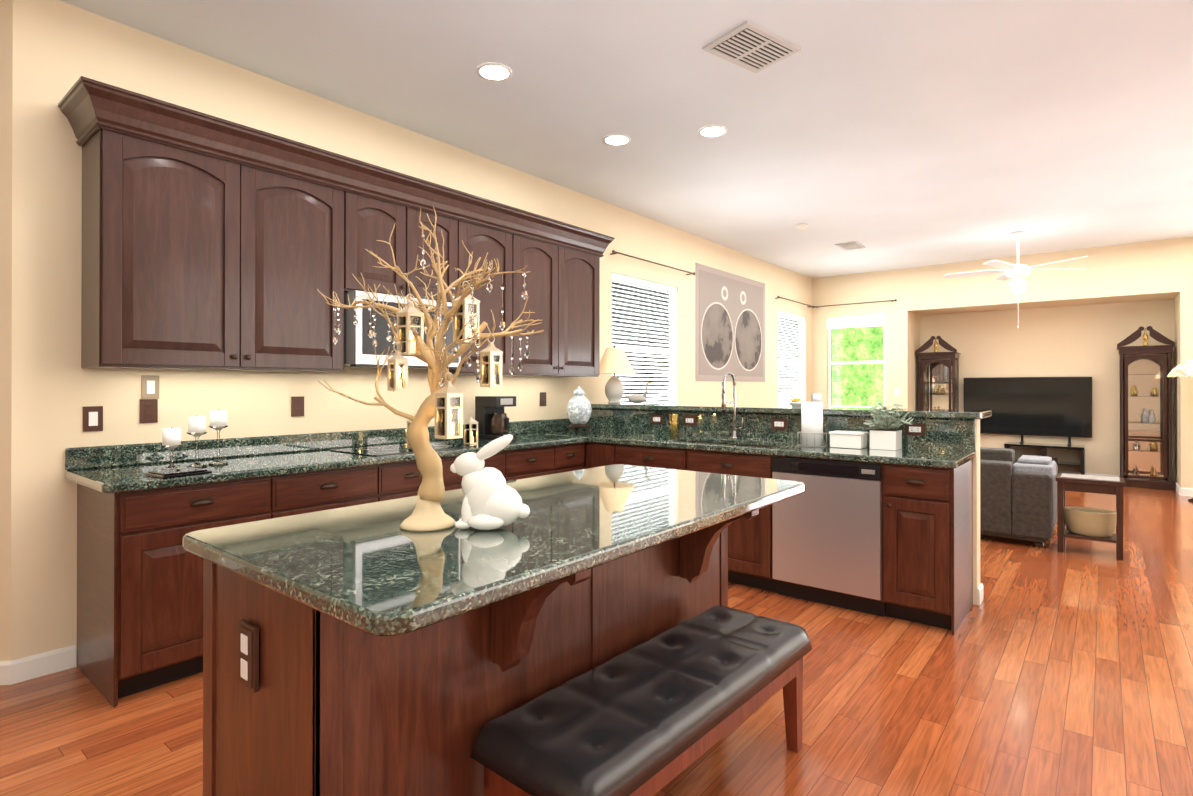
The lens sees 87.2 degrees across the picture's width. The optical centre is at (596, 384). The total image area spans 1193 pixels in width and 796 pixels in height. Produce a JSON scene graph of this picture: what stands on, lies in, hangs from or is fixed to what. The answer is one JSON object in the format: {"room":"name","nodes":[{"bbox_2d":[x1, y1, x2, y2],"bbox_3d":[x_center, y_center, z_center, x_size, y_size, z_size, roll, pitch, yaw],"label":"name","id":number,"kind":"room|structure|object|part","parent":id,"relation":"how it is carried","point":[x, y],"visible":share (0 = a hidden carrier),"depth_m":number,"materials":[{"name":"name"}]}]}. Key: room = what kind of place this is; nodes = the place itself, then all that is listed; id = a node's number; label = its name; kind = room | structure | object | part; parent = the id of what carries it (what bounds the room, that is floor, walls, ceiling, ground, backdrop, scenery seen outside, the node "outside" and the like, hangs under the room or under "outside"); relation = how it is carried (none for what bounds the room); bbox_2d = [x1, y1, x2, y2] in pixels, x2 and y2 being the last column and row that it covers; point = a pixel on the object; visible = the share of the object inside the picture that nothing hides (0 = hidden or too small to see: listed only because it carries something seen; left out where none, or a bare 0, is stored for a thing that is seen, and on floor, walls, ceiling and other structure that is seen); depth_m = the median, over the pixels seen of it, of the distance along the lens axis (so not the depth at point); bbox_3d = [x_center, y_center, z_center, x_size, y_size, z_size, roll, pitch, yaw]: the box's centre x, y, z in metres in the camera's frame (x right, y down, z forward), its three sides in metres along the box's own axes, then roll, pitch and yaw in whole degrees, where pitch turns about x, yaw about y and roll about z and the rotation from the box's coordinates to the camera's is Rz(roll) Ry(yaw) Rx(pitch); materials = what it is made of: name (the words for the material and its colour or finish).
{"room":"kitchen","nodes":[
{"label":"kitchen","id":0,"kind":"room"},
{"bbox_2d":[0,487,1192,795],"bbox_3d":[2.013,1.377,3.717,9.100,0.120,14.600,0,0,39],"label":"floor","id":1,"kind":"structure","parent":0,"point":[1046,669],"depth_m":2.56,"materials":[{"name":"brown wood"}]},
{"bbox_2d":[77,476,292,706],"bbox_3d":[-1.969,0.877,2.995,0.619,0.875,0.688,0,0,39],"label":"base cabinet","id":2,"kind":"object","parent":1,"relation":"on","point":[140,593],"depth_m":2.69,"materials":[{"name":"red wood"}]},
{"bbox_2d":[65,432,588,495],"bbox_3d":[-1.259,0.422,3.851,0.646,0.041,3.000,0,0,39],"label":"countertop","id":3,"kind":"structure","parent":2,"relation":"on","point":[130,477],"depth_m":3.12,"materials":[{"name":"green stone"}]},
{"bbox_2d":[160,424,190,469],"bbox_3d":[-1.977,0.298,2.914,0.088,0.198,0.088,0,0,27],"label":"candle holder","id":4,"kind":"object","parent":3,"relation":"on","point":[171,437],"depth_m":2.90,"materials":[{"name":"clear glass"}]},
{"bbox_2d":[143,467,212,477],"bbox_3d":[-1.852,0.382,2.774,0.200,0.029,0.200,0,0,33],"label":"glass dish","id":5,"kind":"object","parent":3,"relation":"on","point":[175,472],"visible":0.98,"depth_m":2.73,"materials":[{"name":"black"}]},
{"bbox_2d":[329,440,476,455],"bbox_3d":[-1.194,0.399,3.927,0.490,0.006,0.740,0,0,39],"label":"cooktop","id":6,"kind":"object","parent":3,"relation":"in","point":[366,449],"depth_m":3.87,"materials":[{"name":"black glass"}]},
{"bbox_2d":[475,396,515,439],"bbox_3d":[-0.737,0.246,4.625,0.250,0.315,0.200,0,0,39],"label":"coffee maker","id":7,"kind":"object","parent":3,"relation":"on","point":[491,418],"visible":0.94,"depth_m":4.57,"materials":[{"name":"black plastic"}]},
{"bbox_2d":[591,404,991,419],"bbox_3d":[1.171,0.191,4.848,3.166,0.039,0.490,0,0,39],"label":"countertop","id":8,"kind":"structure","parent":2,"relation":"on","point":[918,414],"depth_m":4.38,"materials":[{"name":"green stone"}]},
{"bbox_2d":[600,344,634,402],"bbox_3d":[0.164,-0.095,5.698,0.370,0.535,0.370,0,0,39],"label":"table lamp","id":9,"kind":"object","parent":8,"relation":"on","point":[614,360],"visible":1,"depth_m":5.62,"materials":[{"name":"beige ceramic"}]},
{"bbox_2d":[624,382,651,403],"bbox_3d":[0.367,0.075,5.521,0.240,0.190,0.098,0,0,39],"label":"figurine","id":10,"kind":"object","parent":8,"relation":"on","point":[637,398],"visible":1,"depth_m":5.49,"materials":[{"name":"grey ceramic"}]},
{"bbox_2d":[788,398,800,406],"bbox_3d":[1.478,0.133,4.619,0.121,0.070,0.124,0,0,39],"label":"trinket","id":11,"kind":"object","parent":8,"relation":"on","point":[795,402],"depth_m":4.59,"materials":[{"name":"white ceramic"}]},
{"bbox_2d":[813,394,820,401],"bbox_3d":[1.595,0.118,4.524,0.058,0.100,0.058,0,0,24],"label":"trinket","id":12,"kind":"object","parent":8,"relation":"on","point":[817,397],"depth_m":4.50,"materials":[{"name":"white ceramic"}]},
{"bbox_2d":[293,464,392,514],"bbox_3d":[-1.619,0.879,3.426,0.619,0.875,0.718,0,0,39],"label":"base cabinet","id":13,"kind":"object","parent":1,"relation":"on","point":[312,491],"depth_m":3.29,"materials":[{"name":"red wood"}]},
{"bbox_2d":[393,456,452,498],"bbox_3d":[-1.311,0.880,3.807,0.619,0.875,0.558,0,0,39],"label":"base cabinet","id":14,"kind":"object","parent":1,"relation":"on","point":[407,479],"depth_m":3.61,"materials":[{"name":"red wood"}]},
{"bbox_2d":[203,512,758,795],"bbox_3d":[-0.137,0.873,2.118,0.925,0.876,1.862,0,0,39],"label":"kitchen island","id":15,"kind":"object","parent":1,"relation":"on","point":[371,649],"depth_m":1.57,"materials":[{"name":"brown wood"}]},
{"bbox_2d":[183,464,805,643],"bbox_3d":[-0.124,0.415,2.102,0.980,0.040,1.935,0,0,39],"label":"island countertop","id":16,"kind":"structure","parent":15,"relation":"on","point":[355,567],"depth_m":1.57,"materials":[{"name":"green stone"}]},
{"bbox_2d":[317,206,543,531],"bbox_3d":[-0.478,-0.033,1.764,0.755,0.852,0.593,0,0,39],"label":"centerpiece","id":17,"kind":"object","parent":16,"relation":"on","point":[428,514],"visible":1,"depth_m":1.72,"materials":[{"name":"beige wood"}]},
{"bbox_2d":[450,435,529,529],"bbox_3d":[-0.293,0.266,1.719,0.181,0.253,0.154,0,0,39],"label":"bunny figurine","id":18,"kind":"object","parent":16,"relation":"on","point":[492,500],"visible":1,"depth_m":1.69,"materials":[{"name":"white ceramic"}]},
{"bbox_2d":[453,452,516,489],"bbox_3d":[-1.012,0.881,4.176,0.619,0.875,0.688,0,0,39],"label":"base cabinet","id":19,"kind":"object","parent":1,"relation":"on","point":[505,462],"depth_m":4.17,"materials":[{"name":"red wood"}]},
{"bbox_2d":[517,444,564,479],"bbox_3d":[-0.692,0.883,4.570,0.619,0.875,0.622,0,0,39],"label":"base cabinet","id":20,"kind":"object","parent":1,"relation":"on","point":[531,462],"depth_m":4.45,"materials":[{"name":"red wood"}]},
{"bbox_2d":[565,444,580,471],"bbox_3d":[-0.446,0.884,4.873,0.619,0.875,0.444,0,0,39],"label":"base cabinet","id":21,"kind":"object","parent":1,"relation":"on","point":[572,451],"depth_m":4.72,"materials":[{"name":"red wood"}]},
{"bbox_2d":[581,440,620,468],"bbox_3d":[0.215,0.884,4.937,0.374,0.875,0.704,0,0,39],"label":"base cabinet","id":22,"kind":"object","parent":1,"relation":"on","point":[594,453],"depth_m":4.76,"materials":[{"name":"red wood"}]},
{"bbox_2d":[470,605,811,795],"bbox_3d":[0.228,1.087,1.930,0.442,0.446,1.233,0,0,39],"label":"bench","id":23,"kind":"object","parent":1,"relation":"on","point":[653,716],"visible":1,"depth_m":1.71,"materials":[{"name":"black leather"}]},
{"bbox_2d":[621,440,704,468],"bbox_3d":[0.594,0.883,4.680,0.692,0.875,0.626,0,0,39],"label":"base cabinet","id":24,"kind":"object","parent":1,"relation":"on","point":[648,455],"depth_m":4.47,"materials":[{"name":"red wood"}]},
{"bbox_2d":[673,440,772,587],"bbox_3d":[1.010,0.882,4.343,0.694,0.875,0.626,0,0,39],"label":"base cabinet","id":25,"kind":"object","parent":1,"relation":"on","point":[742,532],"depth_m":4.06,"materials":[{"name":"red wood"}]},
{"bbox_2d":[757,452,876,614],"bbox_3d":[1.527,0.880,3.924,0.796,0.875,0.626,0,0,39],"label":"dishwasher","id":26,"kind":"object","parent":1,"relation":"on","point":[819,544],"depth_m":3.69,"materials":[{"name":"silver metal"}]},
{"bbox_2d":[549,428,976,467],"bbox_3d":[0.841,0.471,4.468,3.131,0.135,0.610,0,0,39],"label":"countertop","id":27,"kind":"structure","parent":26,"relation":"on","point":[786,447],"depth_m":3.96,"materials":[{"name":"green stone"}]},
{"bbox_2d":[566,386,591,432],"bbox_3d":[-0.146,0.209,5.266,0.216,0.386,0.216,0,0,39],"label":"ginger jar","id":28,"kind":"object","parent":27,"relation":"on","point":[579,409],"visible":1,"depth_m":5.20,"materials":[{"name":"white ceramic"}]},
{"bbox_2d":[669,414,678,435],"bbox_3d":[0.609,0.320,4.911,0.075,0.170,0.076,0,0,39],"label":"tumbler","id":29,"kind":"object","parent":27,"relation":"on","point":[674,420],"visible":1,"depth_m":4.88,"materials":[{"name":"brown metal"}]},
{"bbox_2d":[721,372,744,439],"bbox_3d":[0.990,0.156,4.571,0.099,0.495,0.215,0,0,39],"label":"faucet","id":30,"kind":"object","parent":27,"relation":"on","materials":[{"name":"silver metal"}]},
{"bbox_2d":[797,394,826,446],"bbox_3d":[1.406,0.230,4.085,0.190,0.342,0.190,0,0,39],"label":"paper towel","id":31,"kind":"object","parent":27,"relation":"on","point":[812,433],"visible":1,"depth_m":4.03,"materials":[{"name":"white paper"}]},
{"bbox_2d":[829,430,867,448],"bbox_3d":[1.604,0.351,3.988,0.200,0.100,0.150,0,0,39],"label":"box","id":32,"kind":"object","parent":27,"relation":"on","point":[848,439],"visible":1,"depth_m":3.93,"materials":[{"name":"white ceramic"}]},
{"bbox_2d":[864,401,913,449],"bbox_3d":[1.789,0.253,3.864,0.284,0.295,0.220,0,0,39],"label":"potted plant","id":33,"kind":"object","parent":27,"relation":"on","point":[886,437],"visible":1,"depth_m":3.85,"materials":[{"name":"green plant"}]},
{"bbox_2d":[877,460,976,634],"bbox_3d":[1.916,0.879,3.608,0.349,0.875,0.626,0,0,39],"label":"base cabinet","id":34,"kind":"object","parent":1,"relation":"on","point":[883,532],"depth_m":3.40,"materials":[{"name":"red wood"}]},
{"bbox_2d":[915,336,960,409],"bbox_3d":[5.262,0.301,9.648,0.560,2.075,0.360,0,0,39],"label":"curio cabinet","id":35,"kind":"object","parent":1,"relation":"on","point":[938,380],"visible":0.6,"depth_m":9.65,"materials":[{"name":"brown wood"}]},
{"bbox_3d":[5.269,0.423,9.657,0.492,1.590,0.307,0,0,39],"label":"glass","id":36,"kind":"part","parent":35,"relation":"part of","materials":[{"name":"clear glass"}]},
{"bbox_2d":[980,447,1057,547],"bbox_3d":[3.034,0.945,6.045,2.256,0.760,0.980,0,0,39],"label":"sofa","id":37,"kind":"object","parent":1,"relation":"on","point":[1018,499],"visible":0.38,"depth_m":5.14,"materials":[{"name":"fabric"}]},
{"bbox_2d":[1012,455,1055,480],"bbox_3d":[3.723,0.708,5.320,0.272,0.170,0.520,0,0,39],"label":"throw","id":38,"kind":"object","parent":37,"relation":"on","point":[1026,463],"depth_m":5.17,"materials":[{"name":"grey fabric"}]},
{"bbox_2d":[964,377,1091,474],"bbox_3d":[6.121,0.616,8.976,1.540,1.440,0.500,0,0,39],"label":"tv console","id":39,"kind":"object","parent":1,"relation":"on","point":[1047,406],"visible":0.77,"depth_m":8.97,"materials":[{"name":"black plastic"}]},
{"bbox_2d":[964,377,1091,444],"bbox_3d":[6.209,0.371,9.086,1.540,0.949,0.220,0,0,39],"label":"screen","id":40,"kind":"object","parent":39,"relation":"on","point":[1037,406],"depth_m":9.01,"materials":[{"name":"black plastic"}]},
{"bbox_2d":[1056,473,1124,559],"bbox_3d":[3.884,1.026,4.930,0.420,0.591,0.320,0,0,39],"label":"side table","id":41,"kind":"object","parent":1,"relation":"on","point":[1092,524],"visible":1,"depth_m":4.85,"materials":[{"name":"brown wood"}]},
{"bbox_2d":[1117,326,1174,490],"bbox_3d":[7.126,0.295,8.136,0.560,2.075,0.360,0,0,39],"label":"curio cabinet","id":42,"kind":"object","parent":1,"relation":"on","point":[1145,422],"visible":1,"depth_m":8.14,"materials":[{"name":"brown wood"}]},
{"bbox_3d":[7.133,0.418,8.145,0.492,1.590,0.307,0,0,39],"label":"glass","id":43,"kind":"part","parent":42,"relation":"part of","materials":[{"name":"clear glass"}]},
{"bbox_2d":[1167,359,1192,501],"bbox_3d":[6.875,0.479,7.064,0.651,1.700,0.654,0,0,39],"label":"lamp","id":44,"kind":"object","parent":1,"relation":"on","point":[1184,369],"visible":1,"depth_m":7.07,"materials":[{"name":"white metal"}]},
{"bbox_2d":[0,0,1192,660],"bbox_3d":[2.059,-0.224,3.621,8.600,3.080,14.200,0,0,39],"label":"wall","id":45,"kind":"structure","parent":0,"point":[1080,316],"depth_m":3.93,"materials":[{"name":"paint"}]},
{"bbox_2d":[0,645,76,684],"bbox_3d":[-3.263,1.263,2.743,1.098,0.100,1.328,0,0,39],"label":"baseboard","id":46,"kind":"structure","parent":45,"relation":"attached to","point":[36,665],"depth_m":2.81,"materials":[{"name":"white wood"}]},
{"bbox_2d":[83,406,102,431],"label":"outlet","id":47,"kind":"object","parent":45,"relation":"attached to","point":[92,418],"depth_m":2.97,"materials":[{"name":"brown plastic"}]},
{"bbox_2d":[140,375,158,422],"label":"outlet","id":48,"kind":"object","parent":45,"relation":"attached to","point":[149,383],"depth_m":3.14,"materials":[{"name":"brown plastic"}]},
{"bbox_2d":[291,396,303,416],"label":"outlet","id":49,"kind":"object","parent":45,"relation":"attached to","point":[297,403],"depth_m":3.72,"materials":[{"name":"brown"}]},
{"bbox_2d":[65,418,571,471],"bbox_3d":[-1.311,0.351,4.284,0.020,0.104,3.608,0,0,39],"label":"backsplash","id":50,"kind":"structure","parent":45,"relation":"attached to","point":[110,456],"depth_m":3.49,"materials":[{"name":"green stone"}]},
{"bbox_2d":[58,76,614,376],"bbox_3d":[-1.157,-0.677,4.164,0.415,1.210,3.666,0,0,39],"label":"upper cabinet","id":51,"kind":"object","parent":45,"relation":"attached to","point":[210,242],"visible":0.94,"depth_m":3.27,"materials":[{"name":"brown wood"}]},
{"bbox_2d":[344,290,460,368],"bbox_3d":[-1.281,-0.319,3.993,0.433,0.437,0.754,0,0,39],"label":"microwave","id":52,"kind":"object","parent":51,"relation":"attached to","point":[359,349],"visible":0.29,"depth_m":3.67,"materials":[{"name":"grey metal"}]},
{"bbox_2d":[540,392,545,405],"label":"outlet","id":53,"kind":"object","parent":45,"relation":"attached to","point":[542,394],"depth_m":5.35,"materials":[{"name":"brown"}]},
{"bbox_2d":[612,273,676,403],"label":"window blinds","id":54,"kind":"object","parent":45,"relation":"attached to","point":[615,276],"depth_m":6.63,"materials":[{"name":"white plastic"}]},
{"bbox_2d":[610,250,694,274],"bbox_3d":[0.622,-1.273,6.625,0.086,0.036,1.556,0,0,39],"label":"curtain rod","id":55,"kind":"object","parent":45,"relation":"attached to","point":[690,273],"depth_m":6.49,"materials":[{"name":"brown metal"}]},
{"bbox_2d":[696,263,764,381],"bbox_3d":[1.777,-0.732,8.107,0.010,1.390,1.930,0,0,39],"label":"framed picture","id":56,"kind":"object","parent":45,"relation":"attached to","point":[730,322],"visible":1,"depth_m":7.99,"materials":[{"name":"beige"}]},
{"bbox_2d":[612,279,884,407],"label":"window","id":57,"kind":"structure","parent":45,"relation":"in","point":[637,308],"depth_m":7.00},
{"bbox_2d":[586,408,976,451],"bbox_3d":[1.040,0.329,4.714,3.131,0.234,0.021,0,0,39],"label":"backsplash","id":58,"kind":"structure","parent":45,"relation":"attached to","point":[955,435],"depth_m":4.55,"materials":[{"name":"green stone"}]},
{"bbox_2d":[651,414,662,423],"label":"outlet","id":59,"kind":"object","parent":58,"relation":"attached to","point":[655,419],"depth_m":5.13,"materials":[{"name":"brown"}]},
{"bbox_2d":[683,416,696,425],"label":"outlet","id":60,"kind":"object","parent":58,"relation":"attached to","point":[687,420],"depth_m":4.93,"materials":[{"name":"brown"}]},
{"bbox_2d":[771,419,786,429],"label":"outlet","id":61,"kind":"object","parent":58,"relation":"attached to","point":[775,423],"depth_m":4.47,"materials":[{"name":"brown plastic"}]},
{"bbox_2d":[905,423,925,435],"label":"outlet","id":62,"kind":"object","parent":58,"relation":"attached to","point":[917,429],"depth_m":3.91,"materials":[{"name":"brown plastic"}]},
{"bbox_2d":[778,311,804,405],"label":"window blinds","id":63,"kind":"object","parent":45,"relation":"attached to","point":[783,314],"depth_m":9.65,"materials":[{"name":"white plastic"}]},
{"bbox_2d":[775,296,896,307],"bbox_3d":[3.472,-1.261,9.700,1.942,0.036,1.007,0,0,-12],"label":"curtain rod","id":64,"kind":"object","parent":45,"relation":"attached to","point":[895,300],"depth_m":9.72,"materials":[{"name":"brown metal"}]},
{"bbox_2d":[827,314,884,328],"label":"window blinds","id":65,"kind":"object","parent":45,"relation":"attached to","point":[858,321],"depth_m":9.86,"materials":[{"name":"white plastic"}]},
{"bbox_2d":[1058,471,1119,476],"bbox_3d":[6.345,1.286,9.076,2.996,0.100,0.014,0,0,39],"label":"baseboard","id":66,"kind":"structure","parent":45,"relation":"attached to","point":[1061,472],"depth_m":8.67,"materials":[{"name":"white"}]},
{"bbox_2d":[1173,479,1179,492],"bbox_3d":[7.240,1.282,7.811,0.014,0.100,0.780,0,0,39],"label":"baseboard","id":67,"kind":"structure","parent":45,"relation":"attached to","point":[1176,484],"depth_m":7.89,"materials":[{"name":"white"}]},
{"bbox_2d":[1178,486,1192,496],"bbox_3d":[8.046,1.277,6.615,2.774,0.100,0.014,0,0,39],"label":"baseboard","id":68,"kind":"structure","parent":45,"relation":"attached to","point":[1182,491],"depth_m":7.45,"materials":[{"name":"white"}]},
{"bbox_2d":[59,0,1192,277],"bbox_3d":[2.013,-1.823,3.729,9.100,0.120,14.600,0,0,39],"label":"ceiling","id":69,"kind":"structure","parent":0,"point":[893,134],"depth_m":3.93,"materials":[{"name":"paint"}]},
{"bbox_2d":[476,63,511,81],"bbox_3d":[-0.577,-1.760,3.537,0.199,0.007,0.199,0,0,33],"label":"recessed light","id":70,"kind":"object","parent":69,"relation":"in","point":[496,72],"depth_m":3.53,"materials":[{"name":"white"}]},
{"bbox_2d":[603,134,630,145],"bbox_3d":[0.147,-1.756,4.508,0.199,0.007,0.199,0,0,33],"label":"recessed light","id":71,"kind":"object","parent":69,"relation":"in","point":[616,139],"depth_m":4.51,"materials":[{"name":"white"}]},
{"bbox_2d":[698,125,727,137],"bbox_3d":[0.810,-1.757,4.357,0.199,0.007,0.199,0,0,33],"label":"recessed light","id":72,"kind":"object","parent":69,"relation":"in","point":[713,131],"depth_m":4.35,"materials":[{"name":"white"}]},
{"bbox_2d":[703,21,800,72],"bbox_3d":[0.815,-1.755,3.284,0.420,0.018,0.300,0,0,-36],"label":"ceiling vent","id":73,"kind":"object","parent":69,"relation":"in","point":[750,46],"depth_m":3.26,"materials":[{"name":"silver metal"}]},
{"bbox_2d":[795,223,807,228],"bbox_3d":[2.252,-1.733,6.882,0.130,0.035,0.130,0,0,39],"label":"smoke detector","id":74,"kind":"object","parent":69,"relation":"attached to","point":[801,226],"visible":1,"depth_m":6.85,"materials":[{"name":"white plastic"}]},
{"bbox_2d":[835,241,865,250],"bbox_3d":[3.199,-1.738,7.891,0.250,0.018,0.400,0,0,39],"label":"ceiling vent","id":75,"kind":"object","parent":69,"relation":"in","point":[849,245],"depth_m":7.86,"materials":[{"name":"silver metal"}]},
{"bbox_2d":[944,231,1086,327],"bbox_3d":[4.814,-1.198,7.253,1.390,1.103,1.441,0,0,39],"label":"ceiling fan","id":76,"kind":"object","parent":69,"relation":"hanging from","point":[1017,273],"visible":1,"depth_m":7.18,"materials":[{"name":"white"}]},
{"label":"outside","id":77,"kind":"structure","parent":0,"visible":0},
{"bbox_2d":[832,326,883,405],"bbox_3d":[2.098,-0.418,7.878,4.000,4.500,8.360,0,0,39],"label":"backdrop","id":78,"kind":"structure","parent":77,"point":[847,396],"depth_m":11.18,"materials":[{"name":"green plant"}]}
]}

